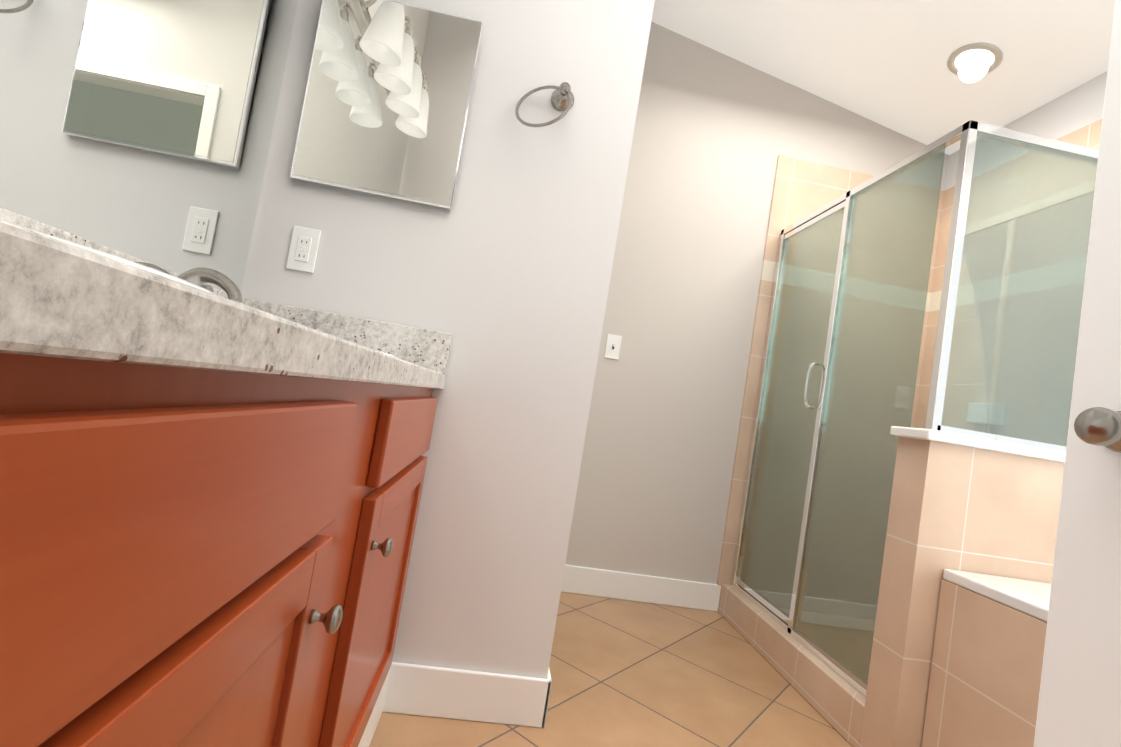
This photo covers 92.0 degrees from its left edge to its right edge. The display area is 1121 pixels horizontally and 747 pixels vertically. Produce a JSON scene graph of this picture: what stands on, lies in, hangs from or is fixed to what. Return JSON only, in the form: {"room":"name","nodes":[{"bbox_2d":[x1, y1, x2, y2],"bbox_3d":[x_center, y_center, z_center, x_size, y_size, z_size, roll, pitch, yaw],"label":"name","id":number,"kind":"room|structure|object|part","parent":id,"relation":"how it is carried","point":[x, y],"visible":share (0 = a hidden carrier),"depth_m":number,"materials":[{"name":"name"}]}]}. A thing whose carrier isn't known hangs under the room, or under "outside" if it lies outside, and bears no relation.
{"room":"bathroom","nodes":[
{"label":"bathroom","id":0,"kind":"room"},
{"bbox_2d":[241,0,654,678],"bbox_3d":[-0.532,-0.738,1.525,1.475,3.175,0.115,10,-3,-6],"label":"wall","id":1,"kind":"structure","parent":0,"point":[501,270],"depth_m":1.48,"materials":[{"name":"paint"}]},
{"bbox_2d":[286,226,320,272],"bbox_3d":[-0.679,-0.329,1.431,0.070,0.116,0.008,10,-3,-6],"label":"outlet","id":2,"kind":"object","parent":1,"relation":"attached to","point":[303,249],"visible":1,"depth_m":1.43,"materials":[{"name":"white plastic"}]},
{"bbox_2d":[280,304,451,370],"bbox_3d":[-0.561,-0.096,1.425,0.532,0.110,0.020,10,-3,-6],"label":"backsplash","id":3,"kind":"structure","parent":1,"relation":"attached to","point":[432,348],"depth_m":1.43,"materials":[{"name":"grey stone"}]},
{"bbox_2d":[290,0,483,209],"bbox_3d":[-0.461,-0.738,1.458,0.424,0.524,0.032,10,-3,-6],"label":"medicine cabinet mirror","id":4,"kind":"object","parent":1,"relation":"attached to","point":[387,99],"visible":0.96,"depth_m":1.45,"materials":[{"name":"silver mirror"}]},
{"bbox_2d":[382,662,550,727],"bbox_3d":[-0.248,0.850,1.431,0.439,0.125,0.013,10,-3,-6],"label":"baseboard","id":5,"kind":"structure","parent":1,"relation":"attached to","point":[440,692],"depth_m":1.43,"materials":[{"name":"white"}]},
{"bbox_2d":[515,82,573,126],"bbox_3d":[-0.041,-0.732,1.473,0.157,0.165,0.093,10,-3,-6],"label":"towel ring","id":6,"kind":"object","parent":1,"relation":"attached to","point":[562,97],"visible":0.98,"depth_m":1.49,"materials":[{"name":"silver metal"}]},
{"bbox_2d":[369,592,851,746],"bbox_3d":[0.199,1.002,1.260,3.430,0.050,2.790,10,-3,-6],"label":"floor","id":7,"kind":"structure","parent":0,"point":[626,673],"depth_m":1.74,"materials":[{"name":"tile"}]},
{"bbox_2d":[0,299,444,746],"bbox_3d":[-0.562,0.389,0.669,0.578,0.849,1.478,10,-3,-6],"label":"bathroom vanity","id":8,"kind":"object","parent":7,"relation":"on","point":[210,496],"depth_m":0.32,"materials":[{"name":"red wood"}]},
{"bbox_2d":[0,207,446,382],"bbox_3d":[-0.501,-0.051,0.689,0.556,0.040,1.492,10,-3,-6],"label":"countertop","id":9,"kind":"structure","parent":8,"relation":"on","point":[42,265],"depth_m":0.25,"materials":[{"name":"grey stone"}]},
{"bbox_2d":[192,267,236,286],"bbox_3d":[-0.697,-0.145,1.060,0.138,0.123,0.247,10,-3,-6],"label":"faucet","id":10,"kind":"object","parent":9,"relation":"on","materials":[{"name":"silver metal"}]},
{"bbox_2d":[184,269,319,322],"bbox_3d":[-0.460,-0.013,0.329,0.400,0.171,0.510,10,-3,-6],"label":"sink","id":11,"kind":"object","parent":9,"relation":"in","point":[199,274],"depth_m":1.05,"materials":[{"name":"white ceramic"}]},
{"bbox_3d":[-0.254,0.265,0.586,0.031,0.030,0.030,10,-3,-6],"label":"knob","id":12,"kind":"part","parent":8,"relation":"part of","materials":[{"name":"silver metal"}]},
{"bbox_3d":[-0.367,0.468,1.107,0.020,0.535,0.590,10,-3,-6],"label":"door","id":13,"kind":"part","parent":8,"relation":"part of","materials":[{"name":"brown wood"}]},
{"bbox_3d":[-0.283,0.275,0.860,0.031,0.030,0.030,10,-3,-6],"label":"knob","id":14,"kind":"part","parent":8,"relation":"part of","materials":[{"name":"silver metal"}]},
{"bbox_3d":[-0.311,0.119,1.127,0.020,0.138,0.590,10,-3,-6],"label":"drawer","id":15,"kind":"part","parent":8,"relation":"part of","materials":[{"name":"brown wood"}]},
{"bbox_2d":[718,584,865,746],"bbox_3d":[0.873,1.064,2.090,0.110,0.135,1.027,10,-3,-6],"label":"shower curb","id":16,"kind":"structure","parent":7,"relation":"on","point":[833,698],"depth_m":1.91,"materials":[{"name":"tile"}]},
{"bbox_2d":[731,120,1098,696],"bbox_3d":[1.408,0.196,2.137,0.885,1.749,1.090,10,-3,-6],"label":"shower enclosure","id":17,"kind":"object","parent":16,"relation":"on","point":[836,394],"visible":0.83,"depth_m":1.79,"materials":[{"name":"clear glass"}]},
{"bbox_2d":[859,437,1064,746],"bbox_3d":[1.380,0.717,1.580,0.888,0.925,0.120,10,-3,-6],"label":"wall","id":18,"kind":"structure","parent":7,"relation":"on","point":[970,509],"depth_m":1.51,"materials":[{"name":"tile"}]},
{"bbox_2d":[890,426,1065,462],"bbox_3d":[1.446,0.244,1.605,0.908,0.030,0.150,10,-3,-6],"label":"trim","id":19,"kind":"structure","parent":18,"relation":"on","point":[977,442],"depth_m":1.51,"materials":[{"name":"white stone"}]},
{"bbox_2d":[922,569,1050,746],"bbox_3d":[1.479,0.857,0.821,0.815,0.597,1.390,10,-3,-6],"label":"bathtub","id":20,"kind":"object","parent":7,"relation":"on","point":[987,664],"visible":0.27,"depth_m":1.33,"materials":[{"name":"tile"}]},
{"bbox_2d":[565,21,948,583],"bbox_3d":[0.312,-0.537,2.677,3.430,3.175,0.115,10,-3,-6],"label":"wall","id":21,"kind":"structure","parent":0,"point":[716,134],"depth_m":2.65,"materials":[{"name":"paint"}]},
{"bbox_2d":[604,334,621,359],"bbox_3d":[0.253,-0.128,2.589,0.070,0.116,0.014,10,-3,-6],"label":"light switch","id":22,"kind":"object","parent":21,"relation":"attached to","point":[613,346],"visible":1,"depth_m":2.59,"materials":[{"name":"white plastic"}]},
{"bbox_2d":[561,564,720,610],"bbox_3d":[0.307,1.003,2.553,0.927,0.125,0.013,10,-3,-6],"label":"baseboard","id":23,"kind":"structure","parent":21,"relation":"attached to","point":[636,587],"depth_m":2.55,"materials":[{"name":"white wood"}]},
{"bbox_2d":[715,155,943,611],"bbox_3d":[1.359,0.096,2.702,0.908,2.265,0.012,10,-3,-6],"label":"wall tile","id":24,"kind":"structure","parent":21,"relation":"attached to","point":[802,189],"depth_m":2.69,"materials":[{"name":"beige tile"}]},
{"bbox_2d":[652,0,1114,154],"bbox_3d":[0.655,-1.807,1.416,3.430,0.766,2.790,10,-3,-6],"label":"ceiling","id":25,"kind":"structure","parent":0,"point":[883,62],"depth_m":2.37,"materials":[{"name":"white paint"}]},
{"bbox_2d":[947,42,1002,76],"bbox_3d":[1.717,-1.298,2.247,0.187,0.045,0.190,10,-3,-6],"label":"recessed light","id":26,"kind":"object","parent":25,"relation":"in","point":[976,59],"visible":1,"depth_m":2.24,"materials":[{"name":"beige glass"}]},
{"bbox_2d":[945,71,1107,189],"bbox_3d":[2.090,-0.316,1.458,0.115,3.175,2.675,10,-3,-6],"label":"wall","id":27,"kind":"structure","parent":0,"point":[1076,108],"depth_m":2.24,"materials":[{"name":"paint"}]},
{"bbox_2d":[966,403,982,423],"bbox_3d":[1.823,0.173,2.323,0.048,0.090,0.140,10,-3,-6],"label":"soap dish","id":28,"kind":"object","parent":27,"relation":"attached to","point":[976,419],"depth_m":2.35,"materials":[{"name":"white ceramic"}]},
{"bbox_2d":[914,119,1101,431],"bbox_3d":[1.872,0.150,2.178,0.012,2.265,1.160,10,-3,-6],"label":"wall tile","id":29,"kind":"structure","parent":27,"relation":"attached to","point":[1088,135],"depth_m":2.58,"materials":[{"name":"beige tile"}]},
{"bbox_3d":[-0.713,-0.817,0.638,0.115,3.175,1.615,10,-3,-6],"label":"wall mirror","id":30,"kind":"object","parent":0,"visible":0},
{"bbox_2d":[0,0,297,290],"bbox_3d":[-0.669,-0.751,0.702,0.005,1.064,1.468,10,-3,-6],"label":"mirror","id":31,"kind":"object","parent":30,"relation":"attached to","point":[141,129],"visible":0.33,"depth_m":0.97,"materials":[{"name":"white mirror"}]},
{"bbox_3d":[0.715,-0.062,0.010,0.760,2.075,0.117,10,-3,-6],"label":"door frame","id":32,"kind":"structure","parent":0,"visible":0},
{"bbox_2d":[1034,0,1120,746],"bbox_3d":[0.942,0.000,0.501,0.181,2.055,0.760,10,-3,-17],"label":"entry door","id":33,"kind":"structure","parent":32,"relation":"attached to","point":[1079,703],"depth_m":0.81,"materials":[{"name":"white wood"}]},
{"bbox_3d":[0.837,0.088,0.792,0.181,0.062,0.062,10,-3,-17],"label":"knob","id":34,"kind":"part","parent":33,"relation":"part of","materials":[{"name":"silver metal"}]},
{"bbox_3d":[0.078,-0.606,2.120,0.115,3.175,0.945,10,-3,-6],"label":"wall","id":35,"kind":"structure","parent":0,"visible":0},
{"bbox_2d":[542,668,551,727],"bbox_3d":[-0.045,0.887,1.509,0.013,0.125,0.126,10,-3,-6],"label":"baseboard","id":36,"kind":"structure","parent":35,"relation":"attached to","point":[548,692],"depth_m":1.45,"materials":[{"name":"white"}]}
]}

